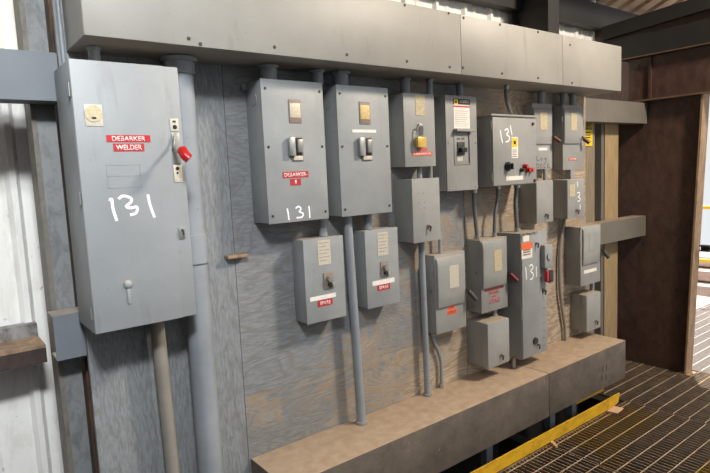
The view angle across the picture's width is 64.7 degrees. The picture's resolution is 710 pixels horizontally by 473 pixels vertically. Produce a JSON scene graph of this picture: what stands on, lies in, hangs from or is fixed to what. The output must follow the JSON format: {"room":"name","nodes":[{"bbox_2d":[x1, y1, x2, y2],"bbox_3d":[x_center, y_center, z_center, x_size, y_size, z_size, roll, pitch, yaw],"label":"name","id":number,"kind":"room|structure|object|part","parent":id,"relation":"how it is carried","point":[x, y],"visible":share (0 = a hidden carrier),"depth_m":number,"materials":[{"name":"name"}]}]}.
{"room":"electrical room","nodes":[
{"label":"electrical room","id":0,"kind":"room"},
{"bbox_2d":[0,0,597,472],"bbox_3d":[-0.366,0.551,2.953,6.080,4.260,0.162,-7,8,-37],"label":"wall","id":1,"kind":"structure","parent":0,"point":[30,442],"depth_m":2.16,"materials":[{"name":"white"}]},
{"bbox_2d":[0,321,37,342],"bbox_3d":[-1.972,0.451,1.576,1.900,0.050,0.055,-7,8,-37],"label":"trim","id":2,"kind":"structure","parent":1,"relation":"attached to","point":[20,330],"depth_m":2.10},
{"bbox_2d":[0,336,45,355],"bbox_3d":[-1.921,0.483,1.516,1.900,0.010,0.215,-7,8,-37],"label":"trim","id":3,"kind":"structure","parent":1,"relation":"attached to","point":[30,343],"depth_m":2.01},
{"bbox_2d":[0,347,47,371],"bbox_3d":[-1.859,0.521,1.441,1.900,0.054,0.015,-7,8,-37],"label":"trim","id":4,"kind":"structure","parent":1,"relation":"attached to","point":[37,356],"depth_m":1.97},
{"bbox_2d":[455,0,638,30],"bbox_3d":[0.061,-1.466,2.976,7.200,0.180,0.075,-7,8,-37],"label":"trim","id":5,"kind":"structure","parent":1,"relation":"attached to","point":[584,14],"depth_m":4.17,"materials":[{"name":"black metal"}]},
{"bbox_2d":[511,0,558,33],"bbox_3d":[1.196,-1.087,3.724,0.120,1.400,0.280,-7,8,-37],"label":"wall column","id":6,"kind":"structure","parent":0,"point":[543,15],"depth_m":3.65,"materials":[{"name":"black metal"}]},
{"bbox_2d":[499,434,608,472],"bbox_3d":[1.620,1.352,2.565,0.080,0.156,2.300,-7,8,-37],"label":"beam","id":7,"kind":"structure","parent":0,"point":[514,441],"depth_m":3.35,"materials":[{"name":"black metal"}]},
{"bbox_2d":[498,303,709,472],"bbox_3d":[2.935,1.058,3.772,5.418,0.036,2.630,-7,8,-37],"label":"floor","id":8,"kind":"structure","parent":0,"point":[670,433],"depth_m":3.35,"materials":[{"name":"metal"}]},
{"bbox_2d":[470,393,619,472],"bbox_3d":[0.700,1.205,2.907,2.652,0.072,0.008,-7,8,-37],"label":"board","id":9,"kind":"object","parent":8,"relation":"on","point":[527,448],"visible":1,"depth_m":3.20,"materials":[{"name":"yellow paint"}]},
{"bbox_2d":[550,440,557,447],"bbox_3d":[1.130,1.180,3.188,0.020,0.012,0.069,-3,6,-5],"label":"wood offcut","id":10,"kind":"object","parent":8,"relation":"on","point":[552,442],"visible":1,"depth_m":3.18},
{"bbox_2d":[585,123,594,333],"bbox_3d":[1.635,0.097,3.991,0.190,1.950,0.038,-7,8,-37],"label":"stud","id":11,"kind":"object","parent":8,"relation":"on","point":[589,150],"visible":0.02,"depth_m":3.95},
{"bbox_2d":[585,123,592,145],"bbox_3d":[1.601,-0.708,3.872,0.145,0.166,0.003,-7,8,-37],"label":"caution sign","id":12,"kind":"object","parent":11,"relation":"attached to","point":[588,126],"visible":0.64,"depth_m":3.89,"materials":[{"name":"yellow"}]},
{"bbox_2d":[585,61,628,100],"bbox_3d":[1.720,-1.083,3.972,0.815,0.350,0.030,-7,8,-37],"label":"header board","id":13,"kind":"object","parent":11,"relation":"on","point":[622,95],"visible":0.21,"depth_m":4.15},
{"bbox_2d":[594,123,603,335],"bbox_3d":[1.783,0.074,4.130,0.035,1.950,0.078,-7,8,-37],"label":"strip","id":14,"kind":"object","parent":8,"relation":"on","point":[599,128],"visible":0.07,"depth_m":4.06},
{"bbox_2d":[603,124,617,337],"bbox_3d":[1.895,0.062,4.191,0.190,1.950,0.038,-7,8,-37],"label":"stud","id":15,"kind":"object","parent":8,"relation":"on","point":[610,265],"visible":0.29,"depth_m":4.16,"materials":[{"name":"yellow wood"}]},
{"bbox_2d":[607,406,623,413],"bbox_3d":[1.668,1.112,3.597,0.114,0.006,0.062,-9,9,-43],"label":"wood offcut","id":16,"kind":"object","parent":8,"relation":"on","point":[614,409],"visible":1,"depth_m":3.59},
{"bbox_2d":[617,94,709,376],"bbox_3d":[2.237,-0.004,4.288,0.120,2.030,0.875,-7,8,-37],"label":"door","id":17,"kind":"structure","parent":8,"relation":"on","point":[662,161],"depth_m":4.19,"materials":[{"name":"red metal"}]},
{"bbox_2d":[585,98,646,124],"bbox_3d":[1.065,-0.779,3.393,2.742,0.150,0.099,-7,8,-37],"label":"beam","id":18,"kind":"structure","parent":17,"relation":"attached to","point":[598,111],"depth_m":3.90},
{"bbox_2d":[586,215,645,244],"bbox_3d":[1.103,0.055,3.486,2.742,0.150,0.099,-7,8,-37],"label":"beam","id":19,"kind":"structure","parent":17,"relation":"attached to","point":[627,227],"depth_m":4.06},
{"bbox_2d":[221,65,466,396],"bbox_3d":[0.043,-0.161,2.570,1.326,1.478,0.019,-7,8,-37],"label":"plywood sheet","id":20,"kind":"object","parent":19,"relation":"attached to","point":[278,349],"visible":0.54,"depth_m":2.35,"materials":[{"name":"wood"}]},
{"bbox_2d":[224,253,247,258],"bbox_3d":[-0.458,0.075,2.165,0.084,0.012,0.036,-7,8,-37],"label":"ledge","id":21,"kind":"object","parent":20,"relation":"attached to","point":[240,255],"visible":1,"depth_m":2.15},
{"bbox_2d":[240,84,247,91],"bbox_3d":[-0.424,-0.568,2.145,0.024,0.024,0.030,-7,8,-37],"label":"bolt","id":22,"kind":"object","parent":20,"relation":"attached to","point":[242,87],"visible":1,"depth_m":2.14,"materials":[{"name":"metal"}]},
{"bbox_2d":[245,78,328,223],"bbox_3d":[-0.260,-0.331,2.214,0.277,0.540,0.150,-7,8,-37],"label":"enclosure","id":23,"kind":"object","parent":20,"relation":"attached to","point":[285,118],"visible":0.99,"depth_m":2.16,"materials":[{"name":"grey metal"}]},
{"bbox_2d":[258,64,277,78],"bbox_3d":[-0.330,-0.622,2.138,0.075,0.060,0.075,-4,7,-15],"label":"conduit nipple","id":24,"kind":"object","parent":23,"relation":"on","point":[267,71],"visible":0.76,"depth_m":2.11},
{"bbox_2d":[291,136,303,160],"bbox_3d":[-0.218,-0.340,2.165,0.053,0.092,0.022,-7,8,-37],"label":"switch plate","id":25,"kind":"object","parent":23,"relation":"attached to","point":[297,142],"depth_m":2.16,"materials":[{"name":"metal"}]},
{"bbox_2d":[309,69,324,84],"bbox_3d":[-0.154,-0.645,2.272,0.060,0.060,0.060,-4,7,-15],"label":"conduit nipple","id":26,"kind":"object","parent":23,"relation":"on","point":[316,74],"visible":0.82,"depth_m":2.25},
{"bbox_2d":[292,234,345,324],"bbox_3d":[-0.145,0.176,2.365,0.200,0.350,0.114,-7,8,-37],"label":"enclosure","id":27,"kind":"object","parent":20,"relation":"attached to","point":[318,262],"visible":1,"depth_m":2.33,"materials":[{"name":"grey metal"}]},
{"bbox_2d":[318,219,327,236],"bbox_3d":[-0.135,-0.041,2.365,0.037,0.080,0.037,-7,8,-37],"label":"conduit","id":28,"kind":"object","parent":27,"relation":"on","point":[322,223],"visible":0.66,"depth_m":2.35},
{"bbox_2d":[323,271,334,288],"bbox_3d":[-0.105,0.184,2.338,0.049,0.069,0.022,-7,8,-37],"label":"switch","id":29,"kind":"object","parent":27,"relation":"attached to","point":[328,276],"depth_m":2.34,"materials":[{"name":"metal"}]},
{"bbox_2d":[62,0,620,96],"bbox_3d":[0.349,-0.868,2.585,3.029,0.265,0.244,-7,8,-37],"label":"upper wireway","id":30,"kind":"object","parent":20,"relation":"attached to","point":[378,39],"visible":1,"depth_m":2.18,"materials":[{"name":"paint"}]},
{"bbox_2d":[55,0,65,63],"bbox_3d":[-0.917,-0.647,1.750,0.016,0.324,0.012,-7,8,-37],"label":"rod","id":31,"kind":"object","parent":30,"relation":"hanging from","point":[59,19],"visible":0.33,"depth_m":1.75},
{"bbox_2d":[160,55,222,472],"bbox_3d":[-0.553,0.582,2.065,0.124,2.413,0.124,-7,8,-37],"label":"conduit","id":32,"kind":"object","parent":30,"relation":"attached to","point":[199,326],"visible":0.73,"depth_m":2.00,"materials":[{"name":"metal"}]},
{"bbox_3d":[-0.149,-0.786,2.057,1.584,0.264,0.004,-7,8,-37],"label":"panel","id":33,"kind":"part","parent":30,"relation":"part of","materials":[{"name":"paint"}]},
{"bbox_3d":[0.799,-0.910,2.782,0.812,0.264,0.004,-7,8,-37],"label":"panel","id":34,"kind":"part","parent":30,"relation":"part of","materials":[{"name":"paint"}]},
{"bbox_3d":[1.369,-0.985,3.219,0.627,0.264,0.004,-7,8,-37],"label":"panel","id":35,"kind":"part","parent":30,"relation":"part of","materials":[{"name":"paint"}]},
{"bbox_2d":[244,330,467,472],"bbox_3d":[0.085,0.758,2.672,1.326,0.370,0.019,-7,8,-37],"label":"plywood sheet","id":36,"kind":"object","parent":20,"relation":"attached to","point":[280,416],"visible":0.65,"depth_m":2.54,"materials":[{"name":"wood"}]},
{"bbox_2d":[322,84,391,216],"bbox_3d":[0.012,-0.365,2.422,0.279,0.538,0.150,-7,8,-37],"label":"enclosure","id":37,"kind":"object","parent":20,"relation":"attached to","point":[356,118],"visible":0.98,"depth_m":2.36,"materials":[{"name":"grey metal"}]},
{"bbox_2d":[330,70,349,85],"bbox_3d":[-0.061,-0.656,2.344,0.078,0.062,0.078,-4,7,-15],"label":"conduit nipple","id":38,"kind":"object","parent":37,"relation":"on","point":[340,77],"visible":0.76,"depth_m":2.31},
{"bbox_2d":[361,137,372,159],"bbox_3d":[0.056,-0.373,2.375,0.060,0.097,0.022,-7,8,-37],"label":"switch plate","id":39,"kind":"object","parent":37,"relation":"attached to","point":[366,142],"depth_m":2.37,"materials":[{"name":"metal"}]},
{"bbox_2d":[353,227,399,308],"bbox_3d":[0.104,0.138,2.555,0.193,0.350,0.114,-7,8,-37],"label":"enclosure","id":40,"kind":"object","parent":20,"relation":"attached to","point":[375,249],"visible":0.99,"depth_m":2.52,"materials":[{"name":"grey metal"}]},
{"bbox_2d":[363,214,371,229],"bbox_3d":[0.057,-0.069,2.512,0.037,0.074,0.037,-7,8,-37],"label":"conduit","id":41,"kind":"object","parent":40,"relation":"on","point":[367,218],"visible":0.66,"depth_m":2.50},
{"bbox_2d":[380,261,389,277],"bbox_3d":[0.139,0.148,2.525,0.047,0.071,0.022,-7,8,-37],"label":"switch","id":42,"kind":"object","parent":40,"relation":"attached to","point":[384,265],"depth_m":2.52,"materials":[{"name":"metal"}]},
{"bbox_2d":[388,93,435,167],"bbox_3d":[0.265,-0.491,2.621,0.197,0.331,0.132,-7,8,-37],"label":"enclosure","id":43,"kind":"object","parent":20,"relation":"attached to","point":[407,111],"visible":0.99,"depth_m":2.57,"materials":[{"name":"grey metal"}]},
{"bbox_2d":[399,77,410,93],"bbox_3d":[0.230,-0.689,2.573,0.052,0.075,0.052,-4,7,-15],"label":"conduit nipple","id":44,"kind":"object","parent":43,"relation":"on","point":[404,81],"visible":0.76,"depth_m":2.55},
{"bbox_2d":[415,125,426,147],"bbox_3d":[0.299,-0.458,2.557,0.054,0.102,0.022,-7,8,-37],"label":"padlock","id":45,"kind":"object","parent":43,"relation":"hanging from","point":[419,141],"visible":1,"depth_m":2.55,"materials":[{"name":"gold metal"}]},
{"bbox_2d":[425,78,432,94],"bbox_3d":[0.349,-0.700,2.630,0.034,0.075,0.034,-4,7,-15],"label":"conduit nipple","id":46,"kind":"object","parent":43,"relation":"on","point":[429,81],"visible":0.86,"depth_m":2.62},
{"bbox_2d":[394,177,440,243],"bbox_3d":[0.302,-0.127,2.667,0.179,0.297,0.148,-7,8,-37],"label":"junction box","id":47,"kind":"object","parent":20,"relation":"attached to","point":[416,201],"visible":0.94,"depth_m":2.62,"materials":[{"name":"grey metal"}]},
{"bbox_2d":[417,167,421,177],"bbox_3d":[0.306,-0.303,2.662,0.025,0.055,0.025,-7,8,-37],"label":"conduit","id":48,"kind":"object","parent":47,"relation":"on","point":[419,169],"visible":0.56,"depth_m":2.65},
{"bbox_2d":[428,166,432,177],"bbox_3d":[0.364,-0.311,2.706,0.020,0.055,0.020,-7,8,-37],"label":"conduit","id":49,"kind":"object","parent":47,"relation":"on","point":[430,171],"visible":1,"depth_m":2.70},
{"bbox_2d":[425,250,477,334],"bbox_3d":[0.492,0.279,2.853,0.264,0.401,0.136,-7,8,-37],"label":"switch","id":50,"kind":"object","parent":20,"relation":"attached to","point":[445,271],"visible":1,"depth_m":2.81,"materials":[{"name":"grey metal"}]},
{"bbox_2d":[438,237,441,252],"bbox_3d":[0.396,0.016,2.794,0.094,0.143,0.017,-7,8,-37],"label":"conduit elbow","id":51,"kind":"object","parent":50,"relation":"on","point":[440,240],"visible":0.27,"depth_m":2.81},
{"bbox_3d":[0.481,0.223,2.822,0.195,0.254,0.017,-7,8,-37],"label":"raised lid","id":52,"kind":"part","parent":50,"relation":"part of","materials":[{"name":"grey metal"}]},
{"bbox_2d":[432,95,477,191],"bbox_3d":[0.504,-0.462,2.805,0.226,0.462,0.138,-7,8,-37],"label":"enclosure","id":53,"kind":"object","parent":20,"relation":"attached to","point":[456,168],"visible":1,"depth_m":2.75,"materials":[{"name":"grey metal"}]},
{"bbox_2d":[455,83,463,95],"bbox_3d":[0.526,-0.733,2.826,0.043,0.070,0.043,-4,7,-15],"label":"conduit nipple","id":54,"kind":"object","parent":53,"relation":"on","point":[459,87],"visible":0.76,"depth_m":2.81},
{"bbox_3d":[0.531,-0.434,2.774,0.119,0.158,0.003,-7,8,-37],"label":"trim plate","id":55,"kind":"part","parent":53,"relation":"part of","materials":[{"name":"grey metal"}]},
{"bbox_3d":[0.574,-0.444,2.800,0.010,0.148,0.007,-7,8,-37],"label":"handle rail","id":56,"kind":"part","parent":53,"relation":"part of","materials":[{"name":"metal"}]},
{"bbox_2d":[463,86,584,324],"bbox_3d":[1.039,-0.292,3.332,1.188,1.478,0.019,-7,8,-37],"label":"plywood sheet","id":57,"kind":"object","parent":19,"relation":"attached to","point":[488,100],"visible":0.27,"depth_m":3.19,"materials":[{"name":"wood"}]},
{"bbox_2d":[466,235,518,313],"bbox_3d":[0.745,0.200,3.028,0.258,0.392,0.160,-7,8,-37],"label":"switch","id":58,"kind":"object","parent":57,"relation":"attached to","point":[486,256],"visible":0.99,"depth_m":2.98,"materials":[{"name":"grey metal"}]},
{"bbox_2d":[471,189,479,238],"bbox_3d":[0.636,-0.118,2.958,0.052,0.268,0.033,-7,8,-37],"label":"conduit","id":59,"kind":"object","parent":58,"relation":"on","point":[476,236],"visible":0.94,"depth_m":2.95,"materials":[{"name":"metal"}]},
{"bbox_3d":[0.741,0.142,2.986,0.196,0.255,0.017,-7,8,-37],"label":"raised lid","id":60,"kind":"part","parent":58,"relation":"part of","materials":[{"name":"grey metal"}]},
{"bbox_2d":[476,114,537,186],"bbox_3d":[0.800,-0.456,2.992,0.389,0.365,0.206,-7,8,-37],"label":"control panel","id":61,"kind":"object","parent":57,"relation":"attached to","point":[506,143],"visible":0.98,"depth_m":2.90,"materials":[{"name":"grey metal"}]},
{"bbox_2d":[492,186,500,236],"bbox_3d":[0.765,-0.138,3.044,0.067,0.276,0.028,-7,8,-37],"label":"conduit","id":62,"kind":"object","parent":61,"relation":"hanging from","point":[494,234],"visible":0.95,"depth_m":3.04,"materials":[{"name":"metal"}]},
{"bbox_2d":[503,85,513,114],"bbox_3d":[0.812,-0.711,2.960,0.071,0.171,0.034,-7,8,-37],"label":"conduit","id":63,"kind":"object","parent":61,"relation":"on","point":[506,88],"visible":0.91,"depth_m":2.94,"materials":[{"name":"metal"}]},
{"bbox_3d":[0.801,-0.362,2.893,0.048,0.048,0.038,-7,8,-37],"label":"selector knob","id":64,"kind":"part","parent":61,"relation":"part of","materials":[{"name":"black plastic"}]},
{"bbox_3d":[0.840,-0.447,2.946,0.367,0.345,0.008,-7,8,-37],"label":"door","id":65,"kind":"part","parent":61,"relation":"part of","materials":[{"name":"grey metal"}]},
{"bbox_2d":[467,298,582,375],"bbox_3d":[1.081,0.627,3.435,1.188,0.370,0.019,-7,8,-37],"label":"plywood sheet","id":66,"kind":"object","parent":57,"relation":"attached to","point":[555,334],"visible":0.24,"depth_m":3.57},
{"bbox_2d":[467,313,508,368],"bbox_3d":[0.730,0.565,3.042,0.178,0.244,0.164,-7,8,-37],"label":"junction box","id":67,"kind":"object","parent":66,"relation":"attached to","point":[487,334],"visible":1,"depth_m":3.00,"materials":[{"name":"grey metal"}]},
{"bbox_2d":[491,310,497,315],"bbox_3d":[0.770,0.415,3.089,0.033,0.049,0.033,-4,7,-15],"label":"conduit nipple","id":68,"kind":"object","parent":67,"relation":"on","point":[494,313],"visible":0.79,"depth_m":3.08,"materials":[{"name":"metal"}]},
{"bbox_2d":[571,289,600,331],"bbox_3d":[1.515,0.483,3.664,0.170,0.241,0.134,-7,8,-37],"label":"junction box","id":69,"kind":"object","parent":66,"relation":"attached to","point":[585,304],"visible":1,"depth_m":3.62,"materials":[{"name":"grey metal"}]},
{"bbox_2d":[497,228,553,359],"bbox_3d":[0.969,0.318,3.184,0.255,0.708,0.203,-7,8,-37],"label":"enclosure","id":70,"kind":"object","parent":57,"relation":"attached to","point":[529,257],"visible":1,"depth_m":3.12,"materials":[{"name":"grey metal"}]},
{"bbox_2d":[513,185,520,231],"bbox_3d":[0.899,-0.159,3.121,0.046,0.267,0.036,-7,8,-37],"label":"conduit","id":71,"kind":"object","parent":70,"relation":"on","point":[516,187],"visible":0.92,"depth_m":3.11,"materials":[{"name":"metal"}]},
{"bbox_3d":[0.984,0.326,3.120,0.180,0.697,0.005,-7,8,-37],"label":"door","id":72,"kind":"part","parent":70,"relation":"part of","materials":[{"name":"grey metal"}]},
{"bbox_2d":[540,244,553,282],"bbox_3d":[1.081,0.151,3.158,0.075,0.215,0.045,-7,8,-37],"label":"switch","id":73,"kind":"object","parent":70,"relation":"attached to","point":[546,261],"depth_m":3.14,"materials":[{"name":"grey plastic"}]},
{"bbox_2d":[519,180,552,223],"bbox_3d":[1.058,-0.203,3.253,0.162,0.242,0.140,-7,8,-37],"label":"junction box","id":74,"kind":"object","parent":57,"relation":"attached to","point":[535,200],"visible":0.84,"depth_m":3.21,"materials":[{"name":"grey metal"}]},
{"bbox_2d":[523,103,561,168],"bbox_3d":[1.095,-0.582,3.266,0.221,0.376,0.119,-7,8,-37],"label":"switch","id":75,"kind":"object","parent":57,"relation":"attached to","point":[544,135],"visible":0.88,"depth_m":3.25,"materials":[{"name":"grey metal"}]},
{"bbox_2d":[536,91,545,103],"bbox_3d":[1.079,-0.805,3.255,0.049,0.072,0.049,-4,7,-15],"label":"conduit nipple","id":76,"kind":"object","parent":75,"relation":"on","point":[540,94],"visible":0.9,"depth_m":3.24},
{"bbox_3d":[1.085,-0.639,3.245,0.177,0.208,0.015,-7,8,-37],"label":"raised lid","id":77,"kind":"part","parent":75,"relation":"part of","materials":[{"name":"grey metal"}]},
{"bbox_2d":[543,169,546,179],"bbox_3d":[1.123,-0.366,3.317,0.024,0.067,0.024,-7,8,-37],"label":"conduit","id":78,"kind":"object","parent":75,"relation":"attached to","point":[544,170],"visible":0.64,"depth_m":3.31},
{"bbox_2d":[553,178,583,218],"bbox_3d":[1.312,-0.235,3.448,0.183,0.236,0.140,-7,8,-37],"label":"junction box","id":79,"kind":"object","parent":57,"relation":"attached to","point":[568,194],"visible":0.93,"depth_m":3.40,"materials":[{"name":"grey metal"}]},
{"bbox_2d":[565,170,573,178],"bbox_3d":[1.326,-0.384,3.473,0.032,0.058,0.040,-7,8,-37],"label":"conduit nipple","id":80,"kind":"object","parent":79,"relation":"on","point":[569,174],"visible":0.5,"depth_m":3.46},
{"bbox_2d":[553,105,590,169],"bbox_3d":[1.339,-0.607,3.447,0.249,0.389,0.129,-7,8,-37],"label":"switch","id":81,"kind":"object","parent":57,"relation":"attached to","point":[567,119],"visible":1,"depth_m":3.41,"materials":[{"name":"grey metal"}]},
{"bbox_2d":[559,93,566,104],"bbox_3d":[1.260,-0.829,3.394,0.045,0.071,0.045,-4,7,-15],"label":"conduit nipple","id":82,"kind":"object","parent":81,"relation":"on","point":[563,96],"visible":0.89,"depth_m":3.38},
{"bbox_2d":[568,94,575,105],"bbox_3d":[1.337,-0.839,3.453,0.044,0.071,0.044,-4,7,-15],"label":"conduit nipple","id":83,"kind":"object","parent":81,"relation":"on","point":[572,97],"visible":0.84,"depth_m":3.44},
{"bbox_3d":[1.322,-0.673,3.414,0.180,0.213,0.015,-7,8,-37],"label":"raised lid","id":84,"kind":"part","parent":81,"relation":"part of","materials":[{"name":"grey metal"}]},
{"bbox_2d":[565,223,609,286],"bbox_3d":[1.492,0.115,3.595,0.268,0.377,0.170,-7,8,-37],"label":"switch","id":85,"kind":"object","parent":57,"relation":"attached to","point":[582,241],"visible":1,"depth_m":3.55,"materials":[{"name":"grey metal"}]},
{"bbox_3d":[1.497,0.053,3.554,0.196,0.238,0.015,-7,8,-37],"label":"raised lid","id":86,"kind":"part","parent":85,"relation":"part of","materials":[{"name":"grey metal"}]},
{"bbox_2d":[623,45,709,101],"bbox_3d":[3.331,-1.058,2.663,0.120,0.336,4.650,-7,8,-37],"label":"girder","id":87,"kind":"object","parent":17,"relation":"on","point":[682,73],"visible":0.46,"depth_m":4.04,"materials":[{"name":"red metal"}]},
{"bbox_2d":[601,18,709,60],"bbox_3d":[3.327,-1.297,2.610,0.080,0.170,4.600,-7,8,-37],"label":"cross beam","id":88,"kind":"structure","parent":87,"relation":"on","point":[693,34],"depth_m":4.02,"materials":[{"name":"black metal"}]},
{"bbox_2d":[602,0,709,40],"bbox_3d":[3.317,-1.589,2.552,0.035,0.404,4.555,-7,8,-37],"label":"rafter","id":89,"kind":"object","parent":88,"relation":"on","point":[686,8],"visible":1,"depth_m":4.04,"materials":[{"name":"black metal"}]},
{"bbox_3d":[2.465,1.015,4.165,0.120,0.012,0.090,-7,8,-37],"label":"plate","id":90,"kind":"part","parent":17,"relation":"part of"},
{"bbox_2d":[587,0,685,14],"bbox_3d":[1.408,-2.450,1.032,7.180,2.130,5.000,-7,8,-37],"label":"ceiling","id":91,"kind":"structure","parent":0,"point":[639,7],"depth_m":4.71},
{"bbox_2d":[579,394,705,451],"bbox_3d":[2.326,1.259,3.106,0.080,0.156,2.300,-7,8,-37],"label":"beam","id":92,"kind":"structure","parent":0,"point":[596,399],"depth_m":3.91,"materials":[{"name":"black metal"}]},
{"bbox_2d":[595,10,709,41],"bbox_3d":[3.315,-1.589,2.610,0.010,0.412,4.650,-7,8,-37],"label":"wall","id":93,"kind":"structure","parent":0,"point":[704,15],"depth_m":4.01,"materials":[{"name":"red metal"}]},
{"bbox_2d":[598,394,707,472],"bbox_3d":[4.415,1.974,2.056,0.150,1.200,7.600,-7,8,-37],"label":"ground","id":94,"kind":"structure","parent":0,"point":[598,394],"depth_m":4.67,"materials":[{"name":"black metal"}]},
{"bbox_3d":[1.320,2.987,0.111,7.600,0.100,8.200,-7,8,-37],"label":"ground","id":95,"kind":"structure","parent":0,"visible":0},
{"bbox_2d":[13,0,91,472],"bbox_3d":[-1.020,0.664,2.026,0.074,4.100,0.116,-7,8,-37],"label":"steel post","id":96,"kind":"object","parent":95,"relation":"on","point":[30,20],"visible":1,"depth_m":1.91,"materials":[{"name":"metal"}]},
{"bbox_2d":[0,48,57,104],"bbox_3d":[-1.244,-0.476,1.624,3.100,0.150,0.099,-7,8,-37],"label":"beam","id":97,"kind":"structure","parent":96,"relation":"attached to","point":[26,77],"depth_m":1.74,"materials":[{"name":"metal"}]},
{"bbox_2d":[51,0,249,472],"bbox_3d":[-0.675,0.468,2.060,0.552,2.550,0.019,-7,8,-37],"label":"plywood sheet","id":98,"kind":"object","parent":97,"relation":"attached to","point":[126,416],"visible":0.31,"depth_m":2.07,"materials":[{"name":"wood"}]},
{"bbox_2d":[54,58,195,333],"bbox_3d":[-0.706,-0.125,1.775,0.327,0.808,0.322,-7,8,-37],"label":"electrical cabinet","id":99,"kind":"object","parent":98,"relation":"attached to","point":[125,156],"visible":1,"depth_m":1.72,"materials":[{"name":"grey metal"}]},
{"bbox_2d":[86,45,100,60],"bbox_3d":[-0.804,-0.554,1.730,0.042,0.061,0.042,-4,7,-15],"label":"conduit nipple","id":100,"kind":"object","parent":99,"relation":"on","point":[93,51],"visible":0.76,"depth_m":1.72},
{"bbox_3d":[-0.699,0.171,1.734,0.028,0.074,0.020,-7,8,-37],"label":"sealing knob","id":101,"kind":"part","parent":99,"relation":"part of","materials":[{"name":"grey metal"}]},
{"bbox_2d":[150,321,179,472],"bbox_3d":[-0.653,1.038,2.045,0.060,1.520,0.048,-7,8,-37],"label":"conduit","id":102,"kind":"object","parent":99,"relation":"attached to","point":[158,336],"visible":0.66,"depth_m":1.97,"materials":[{"name":"metal"}]},
{"bbox_3d":[-0.578,-0.357,1.795,0.028,0.041,0.002,-7,8,-37],"label":"handle plate","id":103,"kind":"part","parent":99,"relation":"part of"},
{"bbox_3d":[-0.562,-0.289,1.767,0.020,0.066,0.079,-7,7,-32],"label":"operating handle","id":104,"kind":"part","parent":99,"relation":"part of","materials":[{"name":"metal"}]},
{"bbox_3d":[-0.571,-0.203,1.812,0.028,0.056,0.002,-7,8,-37],"label":"handle plate","id":105,"kind":"part","parent":99,"relation":"part of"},
{"bbox_2d":[47,307,86,360],"bbox_3d":[-0.495,0.265,2.261,1.301,0.150,0.099,-7,8,-37],"label":"beam","id":106,"kind":"structure","parent":96,"relation":"attached to","point":[69,332],"depth_m":1.86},
{"bbox_2d":[44,0,98,472],"bbox_3d":[-0.970,0.659,2.054,0.015,4.100,0.092,-7,8,-37],"label":"stud","id":107,"kind":"object","parent":95,"relation":"on","point":[47,3],"visible":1,"depth_m":1.99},
{"bbox_2d":[251,332,625,472],"bbox_3d":[0.690,1.703,3.020,2.494,1.862,0.284,-7,8,-37],"label":"lower wireway","id":108,"kind":"object","parent":95,"relation":"on","point":[462,419],"visible":0.94,"depth_m":2.73,"materials":[{"name":"grey"}]},
{"bbox_2d":[343,216,367,425],"bbox_3d":[0.001,0.377,2.490,0.073,0.950,0.054,-7,8,-37],"label":"conduit","id":109,"kind":"object","parent":108,"relation":"on","point":[361,420],"visible":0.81,"depth_m":2.47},
{"bbox_2d":[418,242,431,396],"bbox_3d":[0.347,0.407,2.786,0.048,0.793,0.044,-7,8,-37],"label":"conduit","id":110,"kind":"object","parent":108,"relation":"on","point":[421,246],"visible":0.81,"depth_m":2.77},
{"bbox_2d":[430,333,443,387],"bbox_3d":[0.423,0.635,2.887,0.081,0.310,0.027,-7,8,-37],"label":"conduit","id":111,"kind":"object","parent":108,"relation":"on","point":[441,384],"visible":0.96,"depth_m":2.90,"materials":[{"name":"metal"}]},
{"bbox_3d":[0.733,1.820,3.067,0.050,1.616,0.040,-7,8,-37],"label":"support leg","id":112,"kind":"part","parent":108,"relation":"part of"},
{"bbox_2d":[511,357,515,368],"bbox_3d":[0.891,0.711,3.155,0.023,0.059,0.024,-7,8,-37],"label":"conduit nipple","id":113,"kind":"object","parent":108,"relation":"on","point":[513,360],"visible":1,"depth_m":3.15,"materials":[{"name":"metal"}]},
{"bbox_3d":[1.191,1.760,3.417,0.050,1.616,0.040,-7,8,-37],"label":"support leg","id":114,"kind":"part","parent":108,"relation":"part of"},
{"bbox_2d":[558,219,566,340],"bbox_3d":[1.312,0.280,3.550,0.079,0.787,0.019,-7,8,-37],"label":"conduit","id":115,"kind":"object","parent":108,"relation":"on","point":[563,220],"visible":1,"depth_m":3.52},
{"bbox_3d":[1.373,1.736,3.556,0.050,1.616,0.040,-7,8,-37],"label":"support leg","id":116,"kind":"part","parent":108,"relation":"part of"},
{"bbox_2d":[576,389,603,404],"bbox_3d":[1.504,0.995,3.598,0.340,0.075,0.010,-7,8,-37],"label":"rail","id":117,"kind":"object","parent":108,"relation":"attached to","point":[584,399],"visible":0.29,"depth_m":3.58,"materials":[{"name":"metal"}]},
{"label":"outside","id":118,"kind":"structure","parent":0,"visible":0},
{"bbox_2d":[696,296,709,308],"bbox_3d":[6.563,1.962,7.145,9.400,0.100,13.000,-7,8,-37],"label":"ground","id":119,"kind":"structure","parent":118,"point":[701,300],"depth_m":11.76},
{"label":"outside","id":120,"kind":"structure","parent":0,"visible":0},
{"bbox_2d":[699,258,709,262],"bbox_3d":[4.398,0.316,5.720,0.044,0.044,4.800,-7,8,-37],"label":"handrail","id":121,"kind":"object","parent":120,"point":[700,259],"visible":0.02,"depth_m":6.30,"materials":[{"name":"metal"}]},
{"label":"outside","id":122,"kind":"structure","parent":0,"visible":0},
{"bbox_2d":[697,280,709,296],"bbox_3d":[4.948,0.649,6.299,0.900,0.120,5.000,-7,8,-37],"label":"plank","id":123,"kind":"object","parent":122,"point":[703,289],"visible":0.02,"depth_m":6.66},
{"bbox_2d":[698,266,709,281],"bbox_3d":[5.029,0.499,6.350,0.680,0.120,5.000,-7,8,-37],"label":"plank","id":124,"kind":"object","parent":123,"relation":"on","point":[704,272],"visible":0.02,"depth_m":6.83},
{"bbox_2d":[699,252,709,266],"bbox_3d":[5.109,0.348,6.401,0.460,0.120,5.000,-7,8,-37],"label":"plank","id":125,"kind":"object","parent":124,"relation":"on","point":[705,255],"visible":0.02,"depth_m":7.03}
]}

